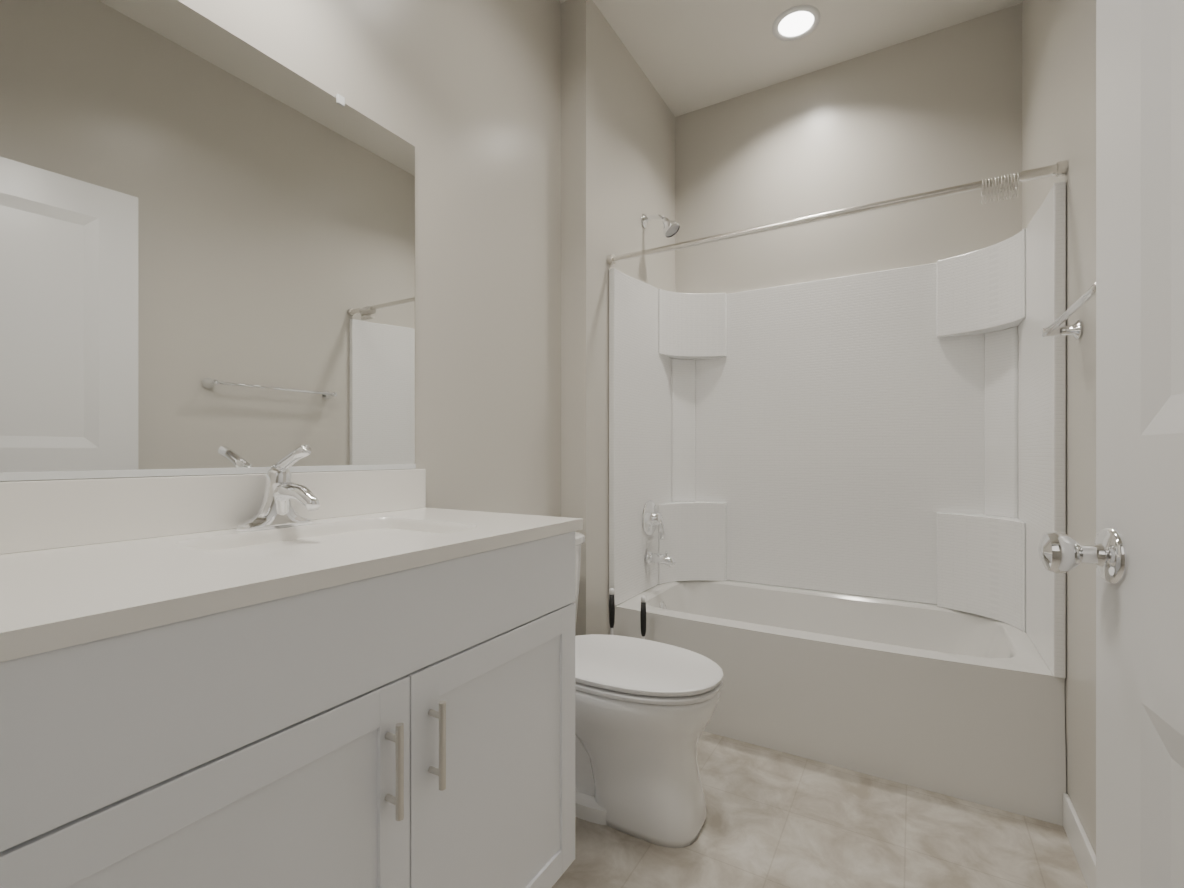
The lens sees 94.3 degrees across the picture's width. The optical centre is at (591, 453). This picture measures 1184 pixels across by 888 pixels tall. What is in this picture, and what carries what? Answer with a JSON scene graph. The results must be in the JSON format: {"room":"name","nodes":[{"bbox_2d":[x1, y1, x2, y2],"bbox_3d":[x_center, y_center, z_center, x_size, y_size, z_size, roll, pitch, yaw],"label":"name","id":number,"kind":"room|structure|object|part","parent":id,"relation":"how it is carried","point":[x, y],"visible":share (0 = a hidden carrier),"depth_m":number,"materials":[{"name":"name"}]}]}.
{"room":"bathroom","nodes":[
{"label":"bathroom","id":0,"kind":"room"},
{"bbox_2d":[0,0,560,516],"bbox_3d":[-0.870,-0.390,1.105,0.100,2.950,2.770,0,0,30],"label":"wall","id":1,"kind":"structure","parent":0,"point":[464,96],"depth_m":1.81,"materials":[{"name":"grey paint"}]},
{"bbox_2d":[0,0,415,480],"bbox_3d":[-0.776,-0.432,1.155,0.010,0.950,1.028,0,0,30],"label":"mirror","id":2,"kind":"object","parent":1,"relation":"attached to","point":[207,246],"visible":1,"depth_m":1.10,"materials":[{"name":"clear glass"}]},
{"bbox_2d":[0,469,425,554],"bbox_3d":[-0.766,0.101,1.161,0.020,0.114,1.064,0,0,30],"label":"backsplash","id":3,"kind":"structure","parent":1,"relation":"attached to","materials":[{"name":"white stone"}]},
{"bbox_2d":[561,0,674,635],"bbox_3d":[0.149,-0.390,2.728,0.220,2.950,1.060,0,0,30],"label":"wall","id":4,"kind":"structure","parent":0,"point":[617,148],"depth_m":2.29,"materials":[{"name":"grey paint"}]},
{"bbox_2d":[559,0,1022,116],"bbox_3d":[0.151,-1.915,1.121,1.847,0.100,3.830,0,0,30],"label":"ceiling","id":5,"kind":"structure","parent":0,"point":[688,56],"depth_m":2.46,"materials":[{"name":"white paint"}]},
{"bbox_2d":[772,5,819,40],"bbox_3d":[0.883,-1.861,2.378,0.196,0.007,0.196,0,0,30],"label":"ceiling light","id":6,"kind":"object","parent":5,"relation":"attached to","point":[796,23],"depth_m":2.37,"materials":[{"name":"white plastic"}]},
{"bbox_2d":[552,731,1087,887],"bbox_3d":[0.151,1.135,1.122,1.847,0.100,3.830,0,0,30],"label":"floor","id":7,"kind":"structure","parent":0,"point":[776,819],"depth_m":1.54,"materials":[{"name":"tile"}]},
{"bbox_2d":[0,445,582,887],"bbox_3d":[-0.522,0.533,1.019,0.588,1.104,1.064,0,0,30],"label":"bathroom vanity","id":8,"kind":"object","parent":7,"relation":"on","point":[278,675],"visible":1,"depth_m":0.81,"materials":[{"name":"white paint"}]},
{"bbox_3d":[-0.437,0.671,0.670,0.020,0.621,0.528,0,0,30],"label":"door","id":9,"kind":"part","parent":8,"relation":"part of","materials":[{"name":"white paint"}]},
{"bbox_2d":[236,445,319,530],"bbox_3d":[-0.637,0.070,1.166,0.174,0.178,0.160,0,0,30],"label":"faucet","id":10,"kind":"object","parent":8,"relation":"on","point":[279,499],"depth_m":1.17,"materials":[{"name":"silver metal"}]},
{"bbox_3d":[-0.281,0.485,0.883,0.034,0.144,0.100,0,0,30],"label":"handle","id":11,"kind":"part","parent":8,"relation":"part of","materials":[{"name":"silver metal"}]},
{"bbox_3d":[-0.176,0.671,1.117,0.020,0.621,0.506,0,0,30],"label":"door","id":12,"kind":"part","parent":8,"relation":"part of","materials":[{"name":"white paint"}]},
{"bbox_2d":[609,588,614,634],"bbox_3d":[0.081,0.817,2.246,0.090,0.535,0.090,0,0,30],"label":"toilet brush","id":13,"kind":"object","parent":7,"relation":"on","point":[611,609],"visible":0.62,"depth_m":2.24,"materials":[{"name":"black plastic"}]},
{"bbox_2d":[640,596,645,638],"bbox_3d":[0.206,0.827,2.202,0.110,0.515,0.110,0,0,30],"label":"plunger","id":14,"kind":"object","parent":7,"relation":"on","point":[643,616],"visible":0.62,"depth_m":2.19,"materials":[{"name":"black plastic"}]},
{"bbox_2d":[572,532,722,847],"bbox_3d":[0.023,0.690,1.747,0.786,0.790,0.496,0,0,30],"label":"toilet","id":15,"kind":"object","parent":7,"relation":"on","point":[644,711],"visible":0.52,"depth_m":1.55,"materials":[{"name":"white ceramic"}]},
{"bbox_3d":[-0.223,0.314,1.891,0.215,0.037,0.496,0,0,30],"label":"lid","id":16,"kind":"part","parent":15,"relation":"part of","materials":[{"name":"white ceramic"}]},
{"bbox_3d":[0.113,0.666,1.695,0.573,0.018,0.384,0,0,30],"label":"seat","id":17,"kind":"part","parent":15,"relation":"part of","materials":[{"name":"white plastic"}]},
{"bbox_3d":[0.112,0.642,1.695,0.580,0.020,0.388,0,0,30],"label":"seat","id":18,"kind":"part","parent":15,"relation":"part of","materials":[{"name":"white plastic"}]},
{"bbox_2d":[609,181,1065,825],"bbox_3d":[0.920,-0.045,2.318,1.524,2.259,0.781,0,0,30],"label":"tub","id":19,"kind":"object","parent":7,"relation":"on","point":[837,507],"visible":0.85,"depth_m":2.40,"materials":[{"name":"white acrylic"}]},
{"bbox_3d":[0.313,0.321,2.655,0.076,0.189,0.172,0,0,30],"label":"valve handle","id":20,"kind":"part","parent":19,"relation":"part of","materials":[{"name":"silver metal"}]},
{"bbox_3d":[0.333,-1.107,2.643,0.182,0.136,0.084,0,0,30],"label":"showerhead arm","id":21,"kind":"part","parent":19,"relation":"part of"},
{"bbox_3d":[0.332,0.498,2.615,0.148,0.078,0.060,0,0,30],"label":"spout arm","id":22,"kind":"part","parent":19,"relation":"part of"},
{"bbox_2d":[675,3,1021,293],"bbox_3d":[1.188,-0.390,2.676,1.627,2.950,0.100,0,0,30],"label":"wall","id":23,"kind":"structure","parent":0,"point":[938,109],"depth_m":2.58,"materials":[{"name":"grey paint"}]},
{"bbox_2d":[1022,0,1095,854],"bbox_3d":[0.880,-0.390,0.637,0.100,2.950,3.730,0,0,30],"label":"wall","id":24,"kind":"structure","parent":0,"point":[1058,80],"depth_m":1.51,"materials":[{"name":"grey paint"}]},
{"bbox_2d":[607,160,1067,264],"bbox_3d":[0.734,-0.821,1.997,1.525,0.081,0.050,0,0,30],"label":"shower rail","id":25,"kind":"object","parent":24,"relation":"attached to","point":[998,184],"visible":1,"depth_m":1.83,"materials":[{"name":"silver metal"}]},
{"bbox_2d":[1042,283,1095,338],"bbox_3d":[1.125,-0.335,1.236,0.080,0.052,0.662,0,0,30],"label":"towel rail","id":26,"kind":"object","parent":24,"relation":"attached to","point":[1055,329],"visible":0.42,"depth_m":1.43,"materials":[{"name":"silver metal"}]},
{"bbox_2d":[1063,793,1095,887],"bbox_3d":[0.878,1.036,0.744,0.012,0.100,1.972,0,0,30],"label":"baseboard","id":27,"kind":"structure","parent":24,"relation":"attached to","point":[1082,849],"depth_m":1.41,"materials":[{"name":"white paint"}]},
{"bbox_3d":[-0.088,-1.469,0.074,0.962,0.790,0.120,0,0,30],"label":"wall","id":28,"kind":"structure","parent":0,"visible":0},
{"bbox_2d":[1038,0,1183,887],"bbox_3d":[0.516,0.016,0.324,0.185,2.115,0.925,0,0,24],"label":"door","id":29,"kind":"structure","parent":28,"relation":"in","point":[1134,553],"depth_m":0.64,"materials":[{"name":"white paint"}]},
{"bbox_3d":[0.688,0.130,0.705,0.185,0.072,0.089,0,0,24],"label":"knob","id":30,"kind":"part","parent":29,"relation":"part of","materials":[{"name":"silver metal"}]}
]}

